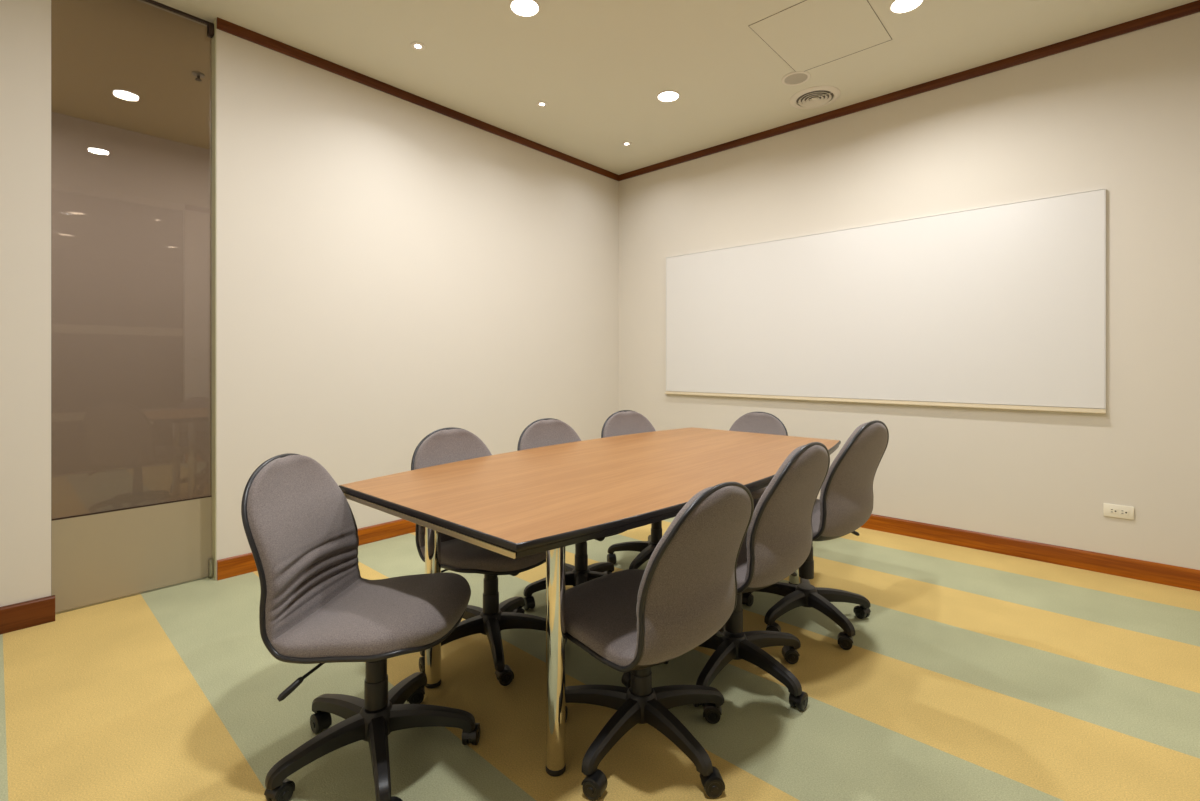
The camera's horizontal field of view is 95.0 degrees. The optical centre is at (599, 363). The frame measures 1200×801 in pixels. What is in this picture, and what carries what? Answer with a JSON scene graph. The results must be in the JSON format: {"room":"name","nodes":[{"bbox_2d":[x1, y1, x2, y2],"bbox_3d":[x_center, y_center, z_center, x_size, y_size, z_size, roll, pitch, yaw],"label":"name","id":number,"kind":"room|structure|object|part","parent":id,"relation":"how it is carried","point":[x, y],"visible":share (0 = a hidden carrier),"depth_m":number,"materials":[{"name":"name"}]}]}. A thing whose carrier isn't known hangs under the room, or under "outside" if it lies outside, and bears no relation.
{"room":"meeting room","nodes":[
{"label":"meeting room","id":0,"kind":"room"},
{"bbox_2d":[51,112,209,518],"bbox_3d":[-3.112,-0.344,5.093,0.100,3.000,5.050,0,0,42],"label":"glass panel","id":1,"kind":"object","parent":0,"point":[130,210],"depth_m":4.34,"materials":[{"name":"beige"}]},
{"bbox_2d":[0,0,618,606],"bbox_3d":[-1.493,-0.344,3.634,0.118,3.000,4.862,0,0,42],"label":"wall","id":2,"kind":"structure","parent":0,"point":[392,272],"depth_m":3.44,"materials":[{"name":"beige paint"}]},
{"bbox_2d":[0,595,54,634],"bbox_3d":[-2.764,1.100,2.130,0.020,0.112,0.927,0,0,42],"label":"baseboard","id":3,"kind":"structure","parent":2,"relation":"attached to","point":[22,615],"depth_m":2.40,"materials":[{"name":"brown wood"}]},
{"bbox_2d":[51,0,213,614],"bbox_3d":[-2.300,-0.344,2.741,0.067,3.000,0.625,0,0,42],"label":"door","id":4,"kind":"structure","parent":2,"relation":"in","point":[97,558],"depth_m":2.74,"materials":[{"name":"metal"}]},
{"bbox_3d":[-2.310,0.934,2.749,0.004,0.426,0.615,0,0,42],"label":"kick panel","id":5,"kind":"part","parent":4,"relation":"part of","materials":[{"name":"beige metal"}]},
{"bbox_3d":[-2.316,-0.345,2.754,0.012,2.986,0.615,0,0,42],"label":"glass pane","id":6,"kind":"part","parent":4,"relation":"part of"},
{"bbox_2d":[210,18,215,579],"bbox_3d":[-2.093,-0.344,2.972,0.109,3.000,0.004,0,0,42],"label":"trim","id":7,"kind":"structure","parent":2,"relation":"attached to","point":[214,21],"depth_m":2.96,"materials":[{"name":"beige"}]},
{"bbox_2d":[217,519,415,579],"bbox_3d":[-0.927,1.103,4.161,0.014,0.105,3.320,0,0,42],"label":"baseboard","id":8,"kind":"structure","parent":2,"relation":"attached to","point":[233,566],"depth_m":3.50,"materials":[{"name":"brown wood"}]},
{"bbox_2d":[216,17,618,180],"bbox_3d":[-0.927,-1.816,4.160,0.014,0.056,3.322,0,0,42],"label":"trim","id":9,"kind":"structure","parent":2,"relation":"attached to","point":[221,24],"depth_m":3.63,"materials":[{"name":"brown wood"}]},
{"bbox_2d":[0,517,1199,800],"bbox_3d":[1.038,1.196,1.332,11.300,0.080,5.050,0,0,42],"label":"floor","id":10,"kind":"structure","parent":0,"point":[970,674],"depth_m":1.88,"materials":[{"name":"carpet"}]},
{"bbox_2d":[241,453,479,800],"bbox_3d":[-0.672,0.714,1.632,0.606,0.882,0.549,0,0,3],"label":"chair","id":11,"kind":"object","parent":10,"relation":"on","point":[316,606],"visible":1,"depth_m":1.56,"materials":[{"name":"grey fabric"}]},
{"bbox_3d":[-0.899,0.517,1.643,0.152,0.476,0.432,0,0,6],"label":"backrest","id":12,"kind":"part","parent":11,"relation":"part of","materials":[{"name":"grey fabric"}]},
{"bbox_3d":[-0.721,0.796,1.493,0.016,0.034,0.189,0,0,27],"label":"height lever","id":13,"kind":"part","parent":11,"relation":"part of","materials":[{"name":"black plastic"}]},
{"bbox_3d":[-0.767,1.057,1.512,0.268,0.083,0.054,0,0,-44],"label":"leg","id":14,"kind":"part","parent":11,"relation":"part of","materials":[{"name":"black plastic"}]},
{"bbox_3d":[-0.791,1.057,1.688,0.268,0.083,0.054,0,0,28],"label":"leg","id":15,"kind":"part","parent":11,"relation":"part of","materials":[{"name":"black plastic"}]},
{"bbox_3d":[-0.630,0.729,1.613,0.458,0.113,0.467,0,0,6],"label":"seat","id":16,"kind":"part","parent":11,"relation":"part of","materials":[{"name":"grey fabric"}]},
{"bbox_3d":[-0.592,1.057,1.481,0.054,0.083,0.268,0,0,-26],"label":"leg","id":17,"kind":"part","parent":11,"relation":"part of","materials":[{"name":"black plastic"}]},
{"bbox_3d":[-0.631,1.057,1.765,0.054,0.083,0.268,0,0,10],"label":"leg","id":18,"kind":"part","parent":11,"relation":"part of","materials":[{"name":"black plastic"}]},
{"bbox_3d":[-0.508,1.057,1.637,0.268,0.083,0.054,0,0,-8],"label":"leg","id":19,"kind":"part","parent":11,"relation":"part of","materials":[{"name":"black plastic"}]},
{"bbox_2d":[411,427,566,685],"bbox_3d":[-0.472,0.720,2.241,0.582,0.870,0.559,0,0,40],"label":"chair","id":20,"kind":"object","parent":10,"relation":"on","point":[450,444],"visible":0.58,"depth_m":2.20,"materials":[{"name":"grey fabric"}]},
{"bbox_3d":[-0.566,1.057,2.145,0.268,0.083,0.054,0,0,-36],"label":"leg","id":21,"kind":"part","parent":20,"relation":"part of","materials":[{"name":"black plastic"}]},
{"bbox_3d":[-0.629,0.527,2.390,0.152,0.476,0.432,0,0,40],"label":"backrest","id":22,"kind":"part","parent":20,"relation":"part of","materials":[{"name":"grey fabric"}]},
{"bbox_3d":[-0.565,1.057,2.322,0.268,0.083,0.054,0,0,36],"label":"leg","id":23,"kind":"part","parent":20,"relation":"part of","materials":[{"name":"black plastic"}]},
{"bbox_3d":[-0.422,0.739,2.215,0.458,0.113,0.467,0,0,40],"label":"seat","id":24,"kind":"part","parent":20,"relation":"part of","materials":[{"name":"grey fabric"}]},
{"bbox_3d":[-0.397,1.057,2.089,0.054,0.083,0.268,0,0,-18],"label":"leg","id":25,"kind":"part","parent":20,"relation":"part of","materials":[{"name":"black plastic"}]},
{"bbox_3d":[-0.396,1.057,2.377,0.054,0.083,0.268,0,0,18],"label":"leg","id":26,"kind":"part","parent":20,"relation":"part of","materials":[{"name":"black plastic"}]},
{"bbox_3d":[-0.292,1.057,2.233,0.268,0.083,0.054,0,0,0],"label":"leg","id":27,"kind":"part","parent":20,"relation":"part of","materials":[{"name":"black plastic"}]},
{"bbox_2d":[517,418,626,609],"bbox_3d":[-0.114,0.723,2.714,0.561,0.864,0.579,0,0,-40],"label":"chair","id":28,"kind":"object","parent":10,"relation":"on","point":[546,431],"visible":0.35,"depth_m":2.77,"materials":[{"name":"grey fabric"}]},
{"bbox_3d":[-0.234,1.057,2.641,0.268,0.083,0.054,0,0,-20],"label":"leg","id":29,"kind":"part","parent":28,"relation":"part of","materials":[{"name":"black plastic"}]},
{"bbox_3d":[-0.249,0.535,2.877,0.432,0.476,0.152,0,0,-40],"label":"backrest","id":30,"kind":"part","parent":28,"relation":"part of","materials":[{"name":"grey fabric"}]},
{"bbox_3d":[-0.185,1.057,2.811,0.054,0.083,0.268,0,0,-38],"label":"leg","id":31,"kind":"part","parent":28,"relation":"part of","materials":[{"name":"black plastic"}]},
{"bbox_3d":[-0.087,1.057,2.541,0.054,0.083,0.268,0,0,-2],"label":"leg","id":32,"kind":"part","parent":28,"relation":"part of","materials":[{"name":"black plastic"}]},
{"bbox_3d":[0.053,1.057,2.650,0.268,0.083,0.054,0,0,16],"label":"leg","id":33,"kind":"part","parent":28,"relation":"part of","materials":[{"name":"black plastic"}]},
{"bbox_3d":[-0.007,1.057,2.817,0.054,0.083,0.268,0,0,34],"label":"leg","id":34,"kind":"part","parent":28,"relation":"part of","materials":[{"name":"black plastic"}]},
{"bbox_2d":[339,427,840,776],"bbox_3d":[0.204,0.786,2.426,1.170,0.740,2.270,0,0,41],"label":"conference table","id":35,"kind":"object","parent":10,"relation":"on","point":[522,503],"visible":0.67,"depth_m":1.84,"materials":[{"name":"brown wood"}]},
{"bbox_3d":[-0.541,0.445,1.574,0.916,0.015,0.005,0,0,41],"label":"rail","id":36,"kind":"part","parent":35,"relation":"part of","materials":[{"name":"beige"}]},
{"bbox_3d":[-0.602,0.799,1.979,0.055,0.681,0.055,0,0,41],"label":"leg","id":37,"kind":"part","parent":35,"relation":"part of","materials":[{"name":"silver metal"}]},
{"bbox_3d":[-0.126,0.799,1.563,0.055,0.681,0.055,0,0,41],"label":"leg","id":38,"kind":"part","parent":35,"relation":"part of","materials":[{"name":"silver metal"}]},
{"bbox_3d":[1.015,0.799,2.867,0.055,0.681,0.055,0,0,41],"label":"leg","id":39,"kind":"part","parent":35,"relation":"part of","materials":[{"name":"silver metal"}]},
{"bbox_2d":[601,410,661,568],"bbox_3d":[0.302,0.720,3.113,0.615,0.870,0.544,0,0,43],"label":"chair","id":40,"kind":"object","parent":10,"relation":"on","point":[624,422],"visible":0.38,"depth_m":3.21,"materials":[{"name":"grey fabric"}]},
{"bbox_3d":[0.175,1.057,3.153,0.268,0.083,0.054,0,0,16],"label":"leg","id":41,"kind":"part","parent":40,"relation":"part of","materials":[{"name":"black plastic"}]},
{"bbox_3d":[0.185,0.529,3.312,0.432,0.476,0.152,0,0,-34],"label":"backrest","id":42,"kind":"part","parent":40,"relation":"part of","materials":[{"name":"grey fabric"}]},
{"bbox_3d":[0.235,1.057,2.986,0.054,0.083,0.268,0,0,34],"label":"leg","id":43,"kind":"part","parent":40,"relation":"part of","materials":[{"name":"black plastic"}]},
{"bbox_2d":[565,482,753,800],"bbox_3d":[0.141,0.737,1.665,0.559,0.835,0.581,0,0,-43],"label":"chair","id":44,"kind":"object","parent":10,"relation":"on","point":[631,621],"visible":0.92,"depth_m":1.51,"materials":[{"name":"grey fabric"}]},
{"bbox_3d":[-0.017,1.057,1.742,0.268,0.083,0.054,0,0,18],"label":"leg","id":45,"kind":"part","parent":44,"relation":"part of","materials":[{"name":"black plastic"}]},
{"bbox_3d":[0.038,1.057,1.573,0.054,0.083,0.268,0,0,36],"label":"leg","id":46,"kind":"part","parent":44,"relation":"part of","materials":[{"name":"black plastic"}]},
{"bbox_3d":[0.108,0.775,1.715,0.467,0.113,0.458,0,0,-43],"label":"seat","id":47,"kind":"part","parent":44,"relation":"part of","materials":[{"name":"grey fabric"}]},
{"bbox_3d":[0.215,1.057,1.572,0.054,0.083,0.268,0,0,-36],"label":"leg","id":48,"kind":"part","parent":44,"relation":"part of","materials":[{"name":"black plastic"}]},
{"bbox_3d":[0.271,1.057,1.741,0.268,0.083,0.054,0,0,-18],"label":"leg","id":49,"kind":"part","parent":44,"relation":"part of","materials":[{"name":"black plastic"}]},
{"bbox_3d":[0.292,0.564,1.517,0.432,0.476,0.152,0,0,-43],"label":"backrest","id":50,"kind":"part","parent":44,"relation":"part of","materials":[{"name":"grey fabric"}]},
{"bbox_2d":[664,442,829,710],"bbox_3d":[0.515,0.709,2.024,0.556,0.892,0.576,0,0,-42],"label":"chair","id":51,"kind":"object","parent":10,"relation":"on","point":[777,541],"visible":0.66,"depth_m":1.84,"materials":[{"name":"grey fabric"}]},
{"bbox_3d":[0.358,1.057,2.101,0.268,0.083,0.054,0,0,19],"label":"leg","id":52,"kind":"part","parent":51,"relation":"part of","materials":[{"name":"black plastic"}]},
{"bbox_3d":[0.409,1.057,1.931,0.054,0.083,0.268,0,0,37],"label":"leg","id":53,"kind":"part","parent":51,"relation":"part of","materials":[{"name":"black plastic"}]},
{"bbox_3d":[0.481,0.719,2.071,0.467,0.113,0.458,0,0,-45],"label":"seat","id":54,"kind":"part","parent":51,"relation":"part of","materials":[{"name":"grey fabric"}]},
{"bbox_3d":[0.586,1.057,1.928,0.054,0.083,0.268,0,0,-35],"label":"leg","id":55,"kind":"part","parent":51,"relation":"part of","materials":[{"name":"black plastic"}]},
{"bbox_3d":[0.645,1.057,2.095,0.268,0.083,0.054,0,0,-17],"label":"leg","id":56,"kind":"part","parent":51,"relation":"part of","materials":[{"name":"black plastic"}]},
{"bbox_3d":[0.671,0.508,1.879,0.432,0.476,0.152,0,0,-45],"label":"backrest","id":57,"kind":"part","parent":51,"relation":"part of","materials":[{"name":"grey fabric"}]},
{"bbox_2d":[729,412,787,530],"bbox_3d":[0.886,0.737,3.445,0.583,0.836,0.576,0,0,39],"label":"chair","id":58,"kind":"object","parent":10,"relation":"on","point":[752,422],"visible":0.24,"depth_m":3.60,"materials":[{"name":"grey fabric"}]},
{"bbox_3d":[1.026,0.564,3.604,0.432,0.476,0.152,0,0,39],"label":"backrest","id":59,"kind":"part","parent":58,"relation":"part of","materials":[{"name":"grey fabric"}]},
{"bbox_3d":[0.855,0.775,3.394,0.467,0.113,0.458,0,0,39],"label":"seat","id":60,"kind":"part","parent":58,"relation":"part of","materials":[{"name":"grey fabric"}]},
{"bbox_2d":[742,420,888,649],"bbox_3d":[0.932,0.695,2.459,0.554,0.920,0.602,0,0,-40],"label":"chair","id":61,"kind":"object","parent":10,"relation":"on","point":[845,503],"visible":0.77,"depth_m":2.28,"materials":[{"name":"grey fabric"}]},
{"bbox_3d":[0.810,1.057,2.570,0.268,0.083,0.054,0,0,36],"label":"leg","id":62,"kind":"part","parent":61,"relation":"part of","materials":[{"name":"black plastic"}]},
{"bbox_3d":[0.809,1.057,2.393,0.268,0.083,0.054,0,0,-36],"label":"leg","id":63,"kind":"part","parent":61,"relation":"part of","materials":[{"name":"black plastic"}]},
{"bbox_3d":[0.914,0.689,2.502,0.467,0.113,0.458,0,0,-40],"label":"seat","id":64,"kind":"part","parent":61,"relation":"part of","materials":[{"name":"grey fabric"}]},
{"bbox_3d":[0.979,1.057,2.625,0.054,0.083,0.268,0,0,18],"label":"leg","id":65,"kind":"part","parent":61,"relation":"part of","materials":[{"name":"black plastic"}]},
{"bbox_3d":[0.978,1.057,2.337,0.054,0.083,0.268,0,0,-18],"label":"leg","id":66,"kind":"part","parent":61,"relation":"part of","materials":[{"name":"black plastic"}]},
{"bbox_3d":[1.082,1.057,2.481,0.268,0.083,0.054,0,0,0],"label":"leg","id":67,"kind":"part","parent":61,"relation":"part of","materials":[{"name":"black plastic"}]},
{"bbox_3d":[1.088,0.477,2.296,0.432,0.476,0.152,0,0,-40],"label":"backrest","id":68,"kind":"part","parent":61,"relation":"part of","materials":[{"name":"grey fabric"}]},
{"bbox_2d":[51,0,1196,174],"bbox_3d":[-0.704,-1.894,2.910,6.600,0.100,5.050,0,0,42],"label":"ceiling","id":69,"kind":"structure","parent":0,"point":[600,68],"depth_m":3.30,"materials":[{"name":"beige paint"}]},
{"bbox_2d":[192,71,204,81],"bbox_3d":[-2.558,-1.824,3.500,0.070,0.040,0.070,0,0,42],"label":"sprinkler head","id":70,"kind":"object","parent":69,"relation":"attached to","point":[197,74],"visible":1,"depth_m":3.49},
{"bbox_2d":[410,42,425,50],"bbox_3d":[-1.058,-1.842,3.192,0.084,0.005,0.084,0,0,42],"label":"recessed light","id":71,"kind":"object","parent":69,"relation":"in","point":[418,46],"visible":1,"depth_m":3.19,"materials":[{"name":"beige ceramic"}]},
{"bbox_2d":[509,0,539,16],"bbox_3d":[-0.389,-1.841,2.841,0.160,0.006,0.160,0,0,42],"label":"recessed light","id":72,"kind":"object","parent":69,"relation":"in","point":[523,8],"visible":1,"depth_m":2.84,"materials":[{"name":"beige ceramic"}]},
{"bbox_2d":[536,101,547,106],"bbox_3d":[-0.412,-1.842,3.905,0.084,0.005,0.084,0,0,42],"label":"recessed light","id":73,"kind":"object","parent":69,"relation":"in","point":[540,103],"visible":1,"depth_m":3.90,"materials":[{"name":"beige ceramic"}]},
{"bbox_2d":[622,142,631,145],"bbox_3d":[0.225,-1.842,4.610,0.084,0.005,0.084,0,0,42],"label":"recessed light","id":74,"kind":"object","parent":69,"relation":"in","point":[623,143],"visible":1,"depth_m":4.60,"materials":[{"name":"beige ceramic"}]},
{"bbox_2d":[657,90,679,101],"bbox_3d":[0.471,-1.841,3.789,0.160,0.006,0.160,0,0,42],"label":"recessed light","id":75,"kind":"object","parent":69,"relation":"in","point":[669,95],"visible":1,"depth_m":3.79,"materials":[{"name":"beige ceramic"}]},
{"bbox_2d":[782,71,810,85],"bbox_3d":[1.266,-1.840,3.550,0.176,0.008,0.176,0,0,42],"label":"ceiling speaker","id":76,"kind":"object","parent":69,"relation":"attached to","point":[799,77],"visible":1,"depth_m":3.54,"materials":[{"name":"beige plastic"}]},
{"bbox_2d":[785,73,806,83],"bbox_3d":[1.266,-1.841,3.550,0.139,0.006,0.139,0,0,42],"label":"grille","id":77,"kind":"object","parent":76,"relation":"attached to","point":[790,78],"depth_m":3.54,"materials":[{"name":"beige"}]},
{"bbox_2d":[790,86,840,108],"bbox_3d":[1.490,-1.836,3.813,0.330,0.016,0.330,0,0,42],"label":"ceiling vent","id":78,"kind":"object","parent":69,"relation":"in","point":[817,96],"visible":1,"depth_m":3.79,"materials":[{"name":"beige metal"}]},
{"bbox_2d":[749,0,891,71],"bbox_3d":[1.236,-1.843,3.063,0.548,0.002,0.668,0,0,42],"label":"access hatch","id":79,"kind":"object","parent":69,"relation":"attached to","point":[808,34],"visible":1,"depth_m":3.04,"materials":[{"name":"beige paint"}]},
{"bbox_2d":[889,0,923,13],"bbox_3d":[1.569,-1.841,2.812,0.160,0.006,0.160,0,0,42],"label":"recessed light","id":80,"kind":"object","parent":69,"relation":"in","point":[896,6],"visible":1,"depth_m":2.83,"materials":[{"name":"beige ceramic"}]},
{"bbox_2d":[619,12,1199,569],"bbox_3d":[1.769,-0.344,4.031,4.440,3.000,0.108,0,0,42],"label":"wall","id":81,"kind":"structure","parent":0,"point":[1120,114],"depth_m":3.31,"materials":[{"name":"beige paint"}]},
{"bbox_2d":[665,188,1105,413],"bbox_3d":[1.689,-0.343,4.006,2.941,1.240,0.036,0,0,42],"label":"whiteboard","id":82,"kind":"object","parent":81,"relation":"attached to","point":[1004,304],"visible":1,"depth_m":3.64,"materials":[{"name":"white plastic"}]},
{"bbox_2d":[665,391,1105,413],"bbox_3d":[1.689,0.264,4.006,2.941,0.026,0.036,0,0,42],"label":"tray","id":83,"kind":"object","parent":82,"relation":"on","point":[1008,405],"depth_m":3.65,"materials":[{"name":"beige"}]},
{"bbox_2d":[619,0,1199,180],"bbox_3d":[1.739,-1.816,3.976,4.212,0.056,0.014,0,0,42],"label":"trim","id":84,"kind":"structure","parent":81,"relation":"attached to","point":[1187,9],"depth_m":3.50,"materials":[{"name":"brown wood"}]},
{"bbox_2d":[861,514,1199,590],"bbox_3d":[1.739,1.103,3.976,4.212,0.105,0.014,0,0,42],"label":"baseboard","id":85,"kind":"structure","parent":81,"relation":"attached to","point":[1170,575],"depth_m":3.19,"materials":[{"name":"brown wood"}]},
{"bbox_2d":[1103,503,1133,519],"bbox_3d":[2.824,0.806,2.993,0.121,0.070,0.012,0,0,42],"label":"wall outlet","id":86,"kind":"object","parent":81,"relation":"attached to","point":[1111,510],"visible":1,"depth_m":2.99,"materials":[{"name":"beige plastic"}]},
{"bbox_2d":[1110,508,1117,513],"bbox_3d":[2.807,0.806,3.003,0.033,0.026,0.002,0,0,42],"label":"socket","id":87,"kind":"object","parent":86,"relation":"attached to","point":[1112,510],"depth_m":3.00,"materials":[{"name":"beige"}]},
{"bbox_2d":[1120,509,1128,514],"bbox_3d":[2.838,0.806,2.975,0.033,0.026,0.002,0,0,42],"label":"socket","id":88,"kind":"object","parent":86,"relation":"attached to","point":[1122,511],"depth_m":2.97,"materials":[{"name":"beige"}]}
]}

